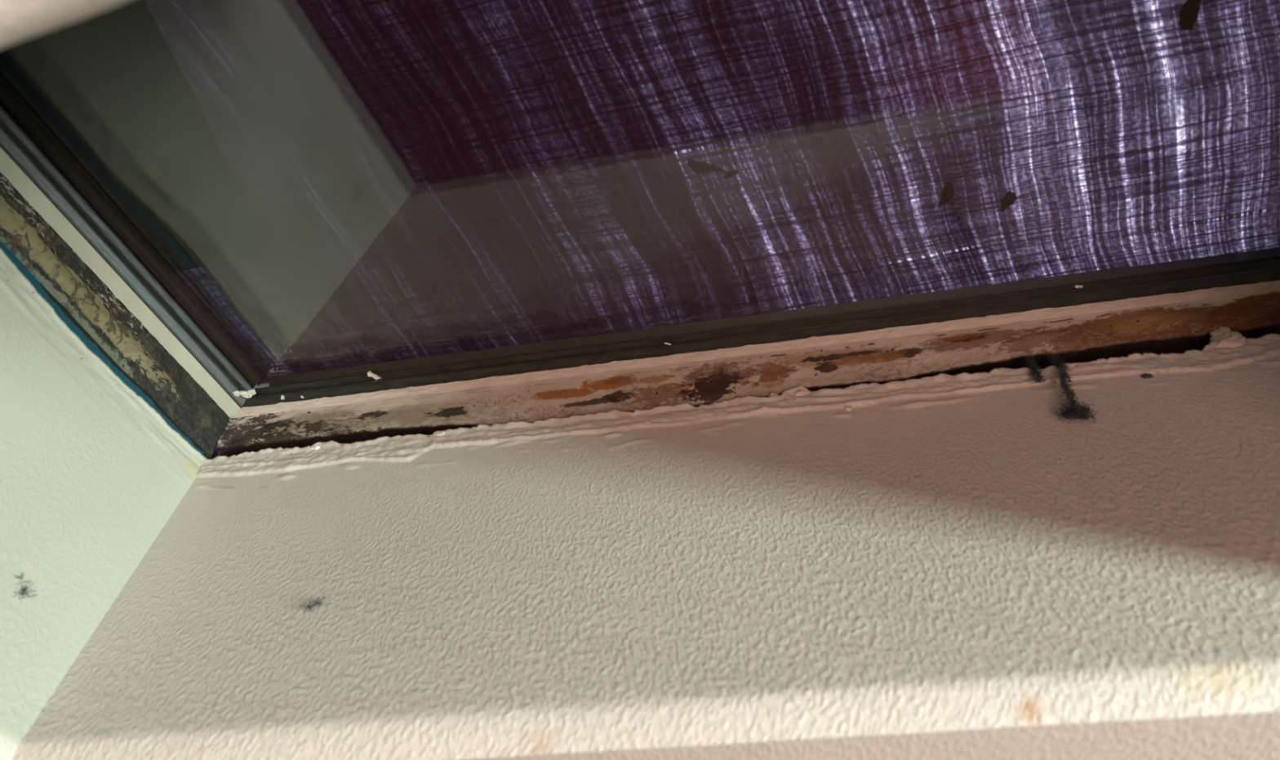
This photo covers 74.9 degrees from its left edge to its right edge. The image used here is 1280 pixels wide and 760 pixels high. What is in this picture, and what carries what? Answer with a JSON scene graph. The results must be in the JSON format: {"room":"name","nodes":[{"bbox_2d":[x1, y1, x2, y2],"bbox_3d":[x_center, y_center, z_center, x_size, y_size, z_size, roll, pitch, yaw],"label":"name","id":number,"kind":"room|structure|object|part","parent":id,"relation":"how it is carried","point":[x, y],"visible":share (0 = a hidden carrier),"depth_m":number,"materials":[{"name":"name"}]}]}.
{"room":"window sill","nodes":[
{"label":"window sill","id":0,"kind":"room"},
{"bbox_2d":[0,0,128,48],"bbox_3d":[-0.006,-0.221,0.327,1.201,0.336,0.053,-9,-56,9],"label":"wall","id":1,"kind":"structure","parent":0,"point":[20,20],"depth_m":0.22,"materials":[{"name":"paint"}]},
{"bbox_2d":[0,247,207,759],"bbox_3d":[-0.456,-0.015,0.488,0.096,0.327,0.460,-21,-59,16],"label":"wall","id":2,"kind":"structure","parent":0,"point":[91,474],"depth_m":0.58,"materials":[{"name":"paint"}]},
{"bbox_2d":[13,573,37,599],"bbox_3d":[-0.368,0.125,0.499,0.018,0.018,0.012,25,-58,-14],"label":"cobweb","id":3,"kind":"object","parent":2,"relation":"attached to","point":[20,577],"visible":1,"depth_m":0.50,"materials":[{"name":"grey"}]},
{"bbox_2d":[11,326,1279,759],"bbox_3d":[0.133,0.079,0.533,1.088,0.350,0.062,-7,-56,8],"label":"window sill","id":4,"kind":"structure","parent":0,"point":[942,552],"depth_m":0.48,"materials":[{"name":"paint"}]},
{"bbox_2d":[299,596,325,612],"bbox_3d":[-0.201,0.139,0.516,0.014,0.012,0.008,-7,-56,8],"label":"dust fibre","id":5,"kind":"object","parent":4,"relation":"on","point":[316,602],"visible":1,"depth_m":0.52,"materials":[{"name":"grey"}]},
{"bbox_2d":[1023,354,1048,383],"bbox_3d":[0.296,-0.008,0.628,0.017,0.046,0.011,30,-59,-16],"label":"cobweb","id":6,"kind":"object","parent":4,"relation":"attached to","point":[1032,362],"visible":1,"depth_m":0.62,"materials":[{"name":"grey"}]},
{"bbox_2d":[1046,351,1098,422],"bbox_3d":[0.301,0.000,0.600,0.041,0.102,0.017,13,-56,-6],"label":"cobweb","id":7,"kind":"object","parent":4,"relation":"attached to","point":[1071,412],"visible":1,"depth_m":0.57,"materials":[{"name":"grey"}]},
{"bbox_2d":[1141,373,1153,378],"bbox_3d":[0.365,-0.003,0.603,0.008,0.006,0.004,-7,-56,8],"label":"dirt speck","id":8,"kind":"object","parent":4,"relation":"on","point":[1145,375],"visible":1,"depth_m":0.60,"materials":[{"name":"grey"}]},
{"bbox_2d":[467,711,1279,759],"bbox_3d":[0.760,0.091,0.301,7.200,0.012,7.174,-7,-56,8],"label":"wall","id":9,"kind":"structure","parent":0,"point":[1250,736],"depth_m":0.38,"materials":[{"name":"paint"}]},
{"bbox_2d":[0,80,1279,459],"bbox_3d":[-0.002,-0.100,0.469,1.500,0.410,0.729,-7,-56,8],"label":"window","id":10,"kind":"structure","parent":9,"relation":"attached to","point":[53,220],"depth_m":0.70,"materials":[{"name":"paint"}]},
{"bbox_2d":[0,241,204,454],"bbox_3d":[-0.475,-0.082,0.645,0.011,0.036,0.397,-21,-59,17],"label":"tape","id":11,"kind":"object","parent":10,"relation":"attached to","point":[59,308],"visible":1,"depth_m":0.68,"materials":[{"name":"blue plastic"}]},
{"bbox_2d":[0,0,275,271],"bbox_3d":[-0.499,-0.240,0.651,0.306,0.001,0.368,-7,-56,8],"label":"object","id":12,"kind":"object","parent":10,"relation":"on","point":[107,86],"visible":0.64,"depth_m":0.67,"materials":[{"name":"grey"}]},
{"bbox_2d":[231,391,246,396],"bbox_3d":[-0.368,0.012,0.765,0.017,0.003,0.006,-7,-56,8],"label":"flake","id":13,"kind":"object","parent":10,"relation":"attached to","point":[236,393],"visible":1,"depth_m":0.77,"materials":[{"name":"white paint"}]},
{"bbox_2d":[239,389,256,398],"bbox_3d":[-0.358,0.013,0.765,0.016,0.004,0.008,-21,-59,16],"label":"flake","id":14,"kind":"object","parent":10,"relation":"attached to","point":[249,393],"visible":1,"depth_m":0.77,"materials":[{"name":"white paint"}]},
{"bbox_2d":[367,371,382,379],"bbox_3d":[-0.242,-0.004,0.764,0.014,0.003,0.005,26,-58,-14],"label":"flake","id":15,"kind":"object","parent":10,"relation":"attached to","point":[370,374],"visible":1,"depth_m":0.76,"materials":[{"name":"white paint"}]},
{"bbox_2d":[688,158,724,173],"bbox_3d":[0.052,-0.169,0.669,0.031,0.001,0.011,12,-56,-5],"label":"leaf fragment","id":16,"kind":"object","parent":10,"relation":"on","point":[698,166],"visible":1,"depth_m":0.67,"materials":[{"name":"black plant"}]},
{"bbox_2d":[144,0,1279,458],"bbox_3d":[0.038,-0.218,0.641,1.400,0.003,0.620,-7,-56,8],"label":"cloth","id":17,"kind":"object","parent":10,"relation":"on","point":[422,178],"visible":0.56,"depth_m":0.66,"materials":[{"name":"purple fabric"}]},
{"bbox_2d":[723,169,740,179],"bbox_3d":[0.073,-0.165,0.670,0.014,0.001,0.005,-24,-60,18],"label":"leaf fragment","id":18,"kind":"object","parent":10,"relation":"on","point":[730,174],"visible":1,"depth_m":0.67,"materials":[{"name":"black plant"}]},
{"bbox_3d":[0.134,0.005,0.697,1.082,0.047,0.048,-7,-56,8],"label":"sill","id":19,"kind":"part","parent":10,"relation":"part of","materials":[{"name":"paint"}]},
{"bbox_2d":[937,180,955,206],"bbox_3d":[0.247,-0.149,0.671,0.010,0.001,0.022,5,-55,-1],"label":"leaf fragment","id":20,"kind":"object","parent":10,"relation":"on","point":[948,193],"visible":1,"depth_m":0.67,"materials":[{"name":"black plant"}]},
{"bbox_2d":[1000,191,1017,212],"bbox_3d":[0.295,-0.144,0.672,0.011,0.001,0.016,36,-61,-20],"label":"leaf fragment","id":21,"kind":"object","parent":10,"relation":"on","point":[1010,197],"visible":1,"depth_m":0.67,"materials":[{"name":"black plant"}]},
{"bbox_2d":[1074,284,1083,288],"bbox_3d":[0.358,-0.076,0.682,0.007,0.002,0.003,3,-55,1],"label":"flake","id":22,"kind":"object","parent":10,"relation":"attached to","point":[1075,286],"visible":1,"depth_m":0.68,"materials":[{"name":"white"}]},
{"bbox_2d":[1178,0,1201,30],"bbox_3d":[0.387,-0.258,0.589,0.013,0.001,0.024,-7,-56,8],"label":"leaf fragment","id":23,"kind":"object","parent":10,"relation":"on","point":[1188,15],"visible":1,"depth_m":0.59,"materials":[{"name":"black plant"}]}
]}

